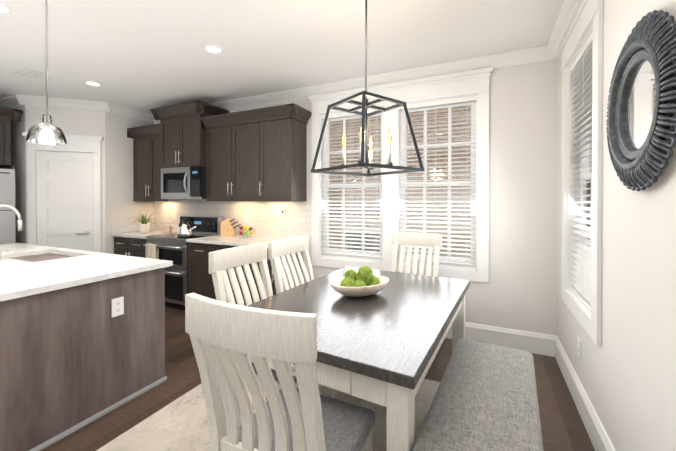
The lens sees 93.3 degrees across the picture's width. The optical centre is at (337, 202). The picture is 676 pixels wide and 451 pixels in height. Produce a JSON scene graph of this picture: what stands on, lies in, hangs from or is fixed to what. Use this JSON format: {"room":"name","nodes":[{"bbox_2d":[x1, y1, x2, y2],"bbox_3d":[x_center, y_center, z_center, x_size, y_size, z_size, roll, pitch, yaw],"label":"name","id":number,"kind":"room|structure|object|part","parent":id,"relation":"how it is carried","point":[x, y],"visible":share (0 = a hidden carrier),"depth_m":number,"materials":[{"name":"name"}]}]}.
{"room":"kitchen","nodes":[
{"label":"kitchen","id":0,"kind":"room"},
{"bbox_2d":[10,105,153,253],"bbox_3d":[-3.822,-0.009,4.792,1.290,2.740,1.340,0,0,25],"label":"wall","id":1,"kind":"structure","parent":0,"point":[119,205],"depth_m":4.47,"materials":[{"name":"white paint"}]},
{"bbox_2d":[22,132,103,252],"bbox_3d":[-3.666,0.231,4.288,0.860,2.265,0.071,0,0,-20],"label":"door frame","id":2,"kind":"structure","parent":1,"relation":"attached to","point":[83,144],"depth_m":4.30,"materials":[{"name":"white wood"}]},
{"bbox_2d":[36,151,92,251],"bbox_3d":[-3.676,0.337,4.306,0.453,2.028,0.465,0,0,25],"label":"pantry door","id":3,"kind":"structure","parent":1,"relation":"in","point":[64,197],"depth_m":4.30,"materials":[{"name":"white wood"}]},
{"bbox_2d":[0,0,575,121],"bbox_3d":[-2.485,-1.306,1.268,6.700,0.105,6.570,0,0,25],"label":"crown molding","id":4,"kind":"structure","parent":1,"relation":"attached to","point":[547,52],"depth_m":3.54,"materials":[{"name":"white wood"}]},
{"bbox_2d":[0,0,563,113],"bbox_3d":[-2.485,-1.389,1.267,7.300,0.060,7.170,0,0,25],"label":"ceiling","id":5,"kind":"structure","parent":0,"point":[144,55],"depth_m":2.72,"materials":[{"name":"white paint"}]},
{"bbox_2d":[0,2,14,13],"bbox_3d":[-2.381,-1.358,2.218,0.188,0.012,0.188,0,0,25],"label":"recessed light","id":6,"kind":"object","parent":5,"relation":"in","point":[5,9],"visible":1,"depth_m":2.26,"materials":[{"name":"white"}]},
{"bbox_2d":[12,67,53,80],"bbox_3d":[-3.265,-1.367,3.418,0.380,0.008,0.200,0,0,25],"label":"ceiling vent","id":7,"kind":"object","parent":5,"relation":"in","point":[32,74],"visible":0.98,"depth_m":3.41,"materials":[{"name":"white"}]},
{"bbox_2d":[26,0,66,144],"bbox_3d":[-1.779,-0.865,1.950,0.186,0.996,0.186,0,0,25],"label":"pendant light","id":8,"kind":"object","parent":5,"relation":"hanging from","point":[47,134],"visible":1,"depth_m":1.95,"materials":[{"name":"silver glass"}]},
{"bbox_2d":[83,80,102,86],"bbox_3d":[-2.829,-1.367,3.688,0.188,0.012,0.188,0,0,25],"label":"recessed light","id":9,"kind":"object","parent":5,"relation":"in","point":[92,83],"visible":1,"depth_m":3.69,"materials":[{"name":"white"}]},
{"bbox_2d":[202,44,223,53],"bbox_3d":[-1.113,-1.362,2.849,0.188,0.012,0.188,0,0,25],"label":"recessed light","id":10,"kind":"object","parent":5,"relation":"in","point":[213,49],"visible":1,"depth_m":2.84,"materials":[{"name":"white"}]},
{"bbox_2d":[311,0,424,175],"bbox_3d":[0.182,-0.779,2.057,0.525,1.168,0.525,0,0,-37],"label":"lantern chandelier","id":11,"kind":"object","parent":5,"relation":"hanging from","point":[365,143],"visible":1,"depth_m":2.04,"materials":[{"name":"grey metal"}]},
{"bbox_2d":[41,306,594,450],"bbox_3d":[-2.485,1.411,1.284,7.300,0.060,7.170,0,0,25],"label":"floor","id":12,"kind":"structure","parent":0,"point":[563,428],"depth_m":2.21,"materials":[{"name":"brown wood"}]},
{"bbox_2d":[0,165,15,243],"bbox_3d":[-4.551,0.452,3.752,0.836,1.830,0.934,0,0,25],"label":"fridge","id":13,"kind":"object","parent":12,"relation":"on","point":[7,215],"depth_m":3.93,"materials":[{"name":"silver metal"}]},
{"bbox_3d":[-4.432,0.449,4.201,0.670,1.830,0.020,0,0,25],"label":"fridge cabinet panel","id":14,"kind":"part","parent":13,"relation":"part of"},
{"bbox_2d":[0,243,172,450],"bbox_3d":[-2.667,0.917,2.504,2.513,0.915,1.150,0,0,25],"label":"kitchen island","id":15,"kind":"object","parent":12,"relation":"on","point":[75,355],"visible":1,"depth_m":1.98,"materials":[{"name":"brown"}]},
{"bbox_2d":[0,204,23,231],"bbox_3d":[-2.776,0.238,2.667,0.152,0.439,0.261,0,0,25],"label":"faucet","id":16,"kind":"object","parent":15,"relation":"on","point":[19,221],"visible":1,"depth_m":2.77,"materials":[{"name":"silver metal"}]},
{"bbox_2d":[111,296,123,316],"bbox_3d":[-1.484,0.706,2.152,0.007,0.120,0.075,0,0,25],"label":"outlet","id":17,"kind":"object","parent":15,"relation":"attached to","point":[117,306],"visible":1,"depth_m":2.15,"materials":[{"name":"white plastic"}]},
{"bbox_2d":[114,236,145,257],"bbox_3d":[-2.746,0.924,4.690,0.741,0.876,0.611,0,0,25],"label":"base cabinet","id":18,"kind":"object","parent":12,"relation":"on","point":[126,246],"depth_m":4.41,"materials":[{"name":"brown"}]},
{"bbox_2d":[143,215,222,309],"bbox_3d":[-2.086,0.781,4.320,0.754,1.165,0.667,0,0,25],"label":"range","id":19,"kind":"object","parent":12,"relation":"on","point":[173,247],"visible":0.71,"depth_m":4.05,"materials":[{"name":"silver metal"}]},
{"bbox_2d":[145,243,158,258],"bbox_3d":[-2.391,0.714,4.108,0.200,0.361,0.052,0,0,25],"label":"towel","id":20,"kind":"object","parent":19,"relation":"hanging from","point":[151,251],"visible":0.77,"depth_m":4.09,"materials":[{"name":"beige fabric"}]},
{"bbox_2d":[177,217,197,236],"bbox_3d":[-1.989,0.324,4.187,0.226,0.249,0.200,0,0,25],"label":"kettle","id":21,"kind":"object","parent":19,"relation":"on","point":[185,230],"visible":1,"depth_m":4.14,"materials":[{"name":"silver metal"}]},
{"bbox_2d":[188,242,245,305],"bbox_3d":[-1.315,0.928,4.018,0.885,0.876,0.611,0,0,25],"label":"base cabinet","id":22,"kind":"object","parent":12,"relation":"on","point":[200,280],"depth_m":3.84,"materials":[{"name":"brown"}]},
{"bbox_2d":[96,379,439,450],"bbox_3d":[-0.519,1.378,1.095,2.040,0.008,3.500,0,0,25],"label":"rug","id":23,"kind":"object","parent":12,"relation":"on","point":[181,423],"depth_m":1.96,"materials":[{"name":"carpet"}]},
{"bbox_2d":[209,243,325,413],"bbox_3d":[-0.419,0.833,1.972,0.589,1.072,0.485,0,0,29],"label":"chair","id":24,"kind":"object","parent":23,"relation":"on","point":[228,259],"visible":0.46,"depth_m":2.06,"materials":[{"name":"white wood"}]},
{"bbox_2d":[185,292,374,450],"bbox_3d":[-0.172,0.838,1.183,0.486,1.072,0.590,0,0,25],"label":"chair","id":25,"kind":"object","parent":23,"relation":"on","point":[305,415],"visible":1,"depth_m":0.98,"materials":[{"name":"white wood"}]},
{"bbox_2d":[268,236,334,398],"bbox_3d":[-0.165,0.830,2.426,0.589,1.072,0.485,0,0,29],"label":"chair","id":26,"kind":"object","parent":23,"relation":"on","point":[278,250],"visible":0.4,"depth_m":2.51,"materials":[{"name":"white wood"}]},
{"bbox_2d":[221,267,469,450],"bbox_3d":[0.175,0.987,2.054,1.070,0.760,1.550,0,0,29],"label":"dining table","id":27,"kind":"object","parent":23,"relation":"on","point":[382,346],"visible":0.65,"depth_m":1.52,"materials":[{"name":"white wood"}]},
{"bbox_2d":[330,266,388,296],"bbox_3d":[0.146,0.513,2.102,0.341,0.187,0.387,0,0,25],"label":"centrepiece","id":28,"kind":"object","parent":27,"relation":"on","point":[364,281],"visible":1,"depth_m":2.04,"materials":[{"name":"white ceramic"}]},
{"bbox_2d":[412,338,542,450],"bbox_3d":[0.677,1.127,1.466,0.420,0.487,1.220,0,0,29],"label":"bench","id":29,"kind":"object","parent":23,"relation":"on","point":[485,398],"visible":1,"depth_m":1.39,"materials":[{"name":"grey fabric"}]},
{"bbox_2d":[246,249,305,303],"bbox_3d":[-0.714,0.929,3.736,0.442,0.876,0.611,0,0,25],"label":"base cabinet","id":30,"kind":"object","parent":12,"relation":"on","point":[268,260],"depth_m":3.49,"materials":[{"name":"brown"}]},
{"bbox_2d":[112,224,285,248],"bbox_3d":[-1.795,0.419,4.224,2.855,0.135,0.641,0,0,25],"label":"countertop","id":31,"kind":"structure","parent":30,"relation":"on","point":[130,231],"depth_m":4.08,"materials":[{"name":"stone"}]},
{"bbox_2d":[124,209,160,232],"bbox_3d":[-2.877,0.270,4.711,0.451,0.357,0.522,0,0,25],"label":"potted plant","id":32,"kind":"object","parent":31,"relation":"on","point":[144,226],"visible":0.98,"depth_m":4.68,"materials":[{"name":"green plant"}]},
{"bbox_2d":[164,222,173,232],"bbox_3d":[-2.482,0.373,4.684,0.113,0.152,0.073,0,0,25],"label":"wine rack","id":33,"kind":"object","parent":31,"relation":"on","point":[168,227],"visible":1,"depth_m":4.67,"materials":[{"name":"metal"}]},
{"bbox_2d":[221,218,240,236],"bbox_3d":[-1.414,0.334,4.236,0.245,0.235,0.100,0,0,-5],"label":"knife block","id":34,"kind":"object","parent":31,"relation":"on","point":[228,229],"visible":1,"depth_m":4.18,"materials":[{"name":"brown wood"}]},
{"bbox_2d":[235,225,255,238],"bbox_3d":[-1.159,0.372,4.008,0.256,0.161,0.256,0,0,25],"label":"fruit bowl","id":35,"kind":"object","parent":31,"relation":"on","point":[246,230],"visible":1,"depth_m":3.98,"materials":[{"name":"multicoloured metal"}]},
{"bbox_2d":[392,232,441,276],"bbox_3d":[0.640,0.837,2.887,0.485,1.072,0.589,0,0,29],"label":"chair","id":36,"kind":"object","parent":12,"relation":"on","point":[418,240],"visible":0.31,"depth_m":3.08,"materials":[{"name":"white wood"}]},
{"bbox_2d":[154,59,557,335],"bbox_3d":[-1.119,-0.007,4.351,7.160,2.740,0.160,0,0,25],"label":"wall","id":37,"kind":"structure","parent":0,"point":[518,291],"depth_m":2.95,"materials":[{"name":"white paint"}]},
{"bbox_2d":[127,126,176,199],"bbox_3d":[-2.703,-0.566,4.766,0.918,1.052,0.422,0,0,25],"label":"upper cabinet","id":38,"kind":"object","parent":37,"relation":"attached to","point":[146,181],"depth_m":4.72,"materials":[{"name":"brown wood"}]},
{"bbox_2d":[147,100,228,167],"bbox_3d":[-2.043,-0.871,4.405,0.936,0.797,0.514,0,0,25],"label":"upper cabinet","id":39,"kind":"object","parent":37,"relation":"attached to","point":[177,141],"depth_m":4.25,"materials":[{"name":"brown wood"}]},
{"bbox_2d":[161,166,205,198],"bbox_3d":[-2.037,-0.255,4.418,0.752,0.425,0.489,0,0,25],"label":"over-the-range microwave","id":40,"kind":"object","parent":39,"relation":"attached to","point":[183,182],"visible":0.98,"depth_m":4.22,"materials":[{"name":"silver metal"}]},
{"bbox_2d":[154,199,311,238],"bbox_3d":[-1.632,0.206,4.503,2.913,0.488,0.003,0,0,25],"label":"tile backsplash","id":41,"kind":"structure","parent":37,"relation":"attached to","point":[265,218],"depth_m":4.26,"materials":[{"name":"white tile"}]},
{"bbox_2d":[244,213,248,221],"bbox_3d":[-1.238,0.208,4.311,0.075,0.120,0.007,0,0,25],"label":"outlet","id":42,"kind":"object","parent":41,"relation":"attached to","point":[246,217],"visible":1,"depth_m":4.31,"materials":[{"name":"white plastic"}]},
{"bbox_2d":[282,214,286,222],"bbox_3d":[-0.676,0.210,4.047,0.075,0.120,0.007,0,0,25],"label":"outlet","id":43,"kind":"object","parent":41,"relation":"attached to","point":[284,219],"visible":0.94,"depth_m":4.04,"materials":[{"name":"white plastic"}]},
{"bbox_2d":[282,208,285,215],"bbox_3d":[-0.686,0.130,4.025,0.044,0.100,0.040,0,0,25],"label":"plug-in air freshener","id":44,"kind":"object","parent":43,"relation":"attached to","point":[283,211],"visible":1,"depth_m":4.01,"materials":[{"name":"white plastic"}]},
{"bbox_2d":[203,103,311,200],"bbox_3d":[-1.076,-0.549,4.003,1.503,1.077,0.423,0,0,25],"label":"upper cabinet","id":45,"kind":"object","parent":37,"relation":"attached to","point":[259,154],"depth_m":3.84,"materials":[{"name":"brown wood"}]},
{"bbox_2d":[308,67,492,282],"bbox_3d":[0.586,-0.249,3.510,2.000,2.035,0.212,0,0,25],"label":"window","id":46,"kind":"structure","parent":37,"relation":"in","point":[454,85],"depth_m":3.43,"materials":[{"name":"white wood"}]},
{"bbox_2d":[321,96,475,268],"bbox_3d":[0.582,-0.192,3.502,1.728,1.712,0.070,0,0,25],"label":"window blinds","id":47,"kind":"object","parent":46,"relation":"attached to","point":[470,99],"visible":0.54,"depth_m":3.41,"materials":[{"name":"white plastic"}]},
{"bbox_3d":[0.615,-0.192,3.572,1.740,1.720,0.075,0,0,25],"label":"back sash of the window jamb","id":48,"kind":"part","parent":46,"relation":"part of","materials":[{"name":"white wood"}]},
{"bbox_2d":[445,322,553,356],"bbox_3d":[0.762,1.275,3.376,2.520,0.187,0.021,0,0,25],"label":"baseboard","id":49,"kind":"structure","parent":37,"relation":"attached to","point":[542,344],"depth_m":2.97,"materials":[{"name":"white wood"}]},
{"bbox_2d":[557,0,675,450],"bbox_3d":[0.556,0.020,-0.318,0.160,2.740,6.870,0,0,25],"label":"wall","id":50,"kind":"structure","parent":0,"point":[625,371],"depth_m":1.38,"materials":[{"name":"white paint"}]},
{"bbox_2d":[577,335,580,357],"bbox_3d":[1.612,0.966,2.136,0.007,0.120,0.075,0,0,25],"label":"outlet","id":51,"kind":"object","parent":50,"relation":"attached to","point":[578,346],"visible":1,"depth_m":2.12,"materials":[{"name":"white plastic"}]},
{"bbox_2d":[556,0,602,345],"bbox_3d":[1.660,-0.241,2.117,0.212,2.035,0.980,0,0,25],"label":"window","id":52,"kind":"structure","parent":50,"relation":"in","point":[584,20],"depth_m":2.14,"materials":[{"name":"white wood"}]},
{"bbox_2d":[563,32,592,308],"bbox_3d":[1.647,-0.184,2.140,0.094,1.712,0.738,0,0,25],"label":"window blinds","id":53,"kind":"object","parent":52,"relation":"attached to","point":[581,68],"visible":0.58,"depth_m":2.20,"materials":[{"name":"white"}]},
{"bbox_3d":[1.722,-0.184,2.089,0.075,1.720,0.720,0,0,25],"label":"window jamb and sash","id":54,"kind":"part","parent":52,"relation":"part of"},
{"bbox_2d":[553,335,615,450],"bbox_3d":[0.545,1.296,-0.123,0.021,0.187,6.540,0,0,25],"label":"baseboard","id":55,"kind":"structure","parent":50,"relation":"attached to","point":[600,440],"depth_m":2.01,"materials":[{"name":"white wood"}]},
{"bbox_2d":[606,10,675,190],"bbox_3d":[1.169,-0.374,1.248,0.056,0.665,0.663,0,0,25],"label":"mirror","id":56,"kind":"object","parent":50,"relation":"attached to","point":[641,107],"visible":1,"depth_m":1.19,"materials":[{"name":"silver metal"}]},
{"bbox_3d":[-5.590,0.003,2.733,0.160,2.740,6.570,0,0,25],"label":"wall","id":57,"kind":"structure","parent":0,"visible":0},
{"bbox_2d":[0,106,22,165],"bbox_3d":[-4.598,-0.814,3.741,0.758,0.702,1.106,0,0,25],"label":"upper cabinet","id":58,"kind":"object","parent":57,"relation":"attached to","point":[8,116],"visible":1,"depth_m":3.99,"materials":[{"name":"brown wood"}]},
{"label":"outside","id":59,"kind":"structure","parent":0,"visible":0},
{"bbox_3d":[-0.404,5.399,2.445,21.000,0.050,20.000,0,0,25],"label":"ground","id":60,"kind":"structure","parent":59,"visible":0},
{"bbox_2d":[330,106,470,260],"bbox_3d":[2.194,-1.151,6.766,16.000,13.000,0.300,0,0,25],"label":"brick building","id":61,"kind":"structure","parent":60,"relation":"on","point":[419,117],"depth_m":6.91,"materials":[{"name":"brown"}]}
]}

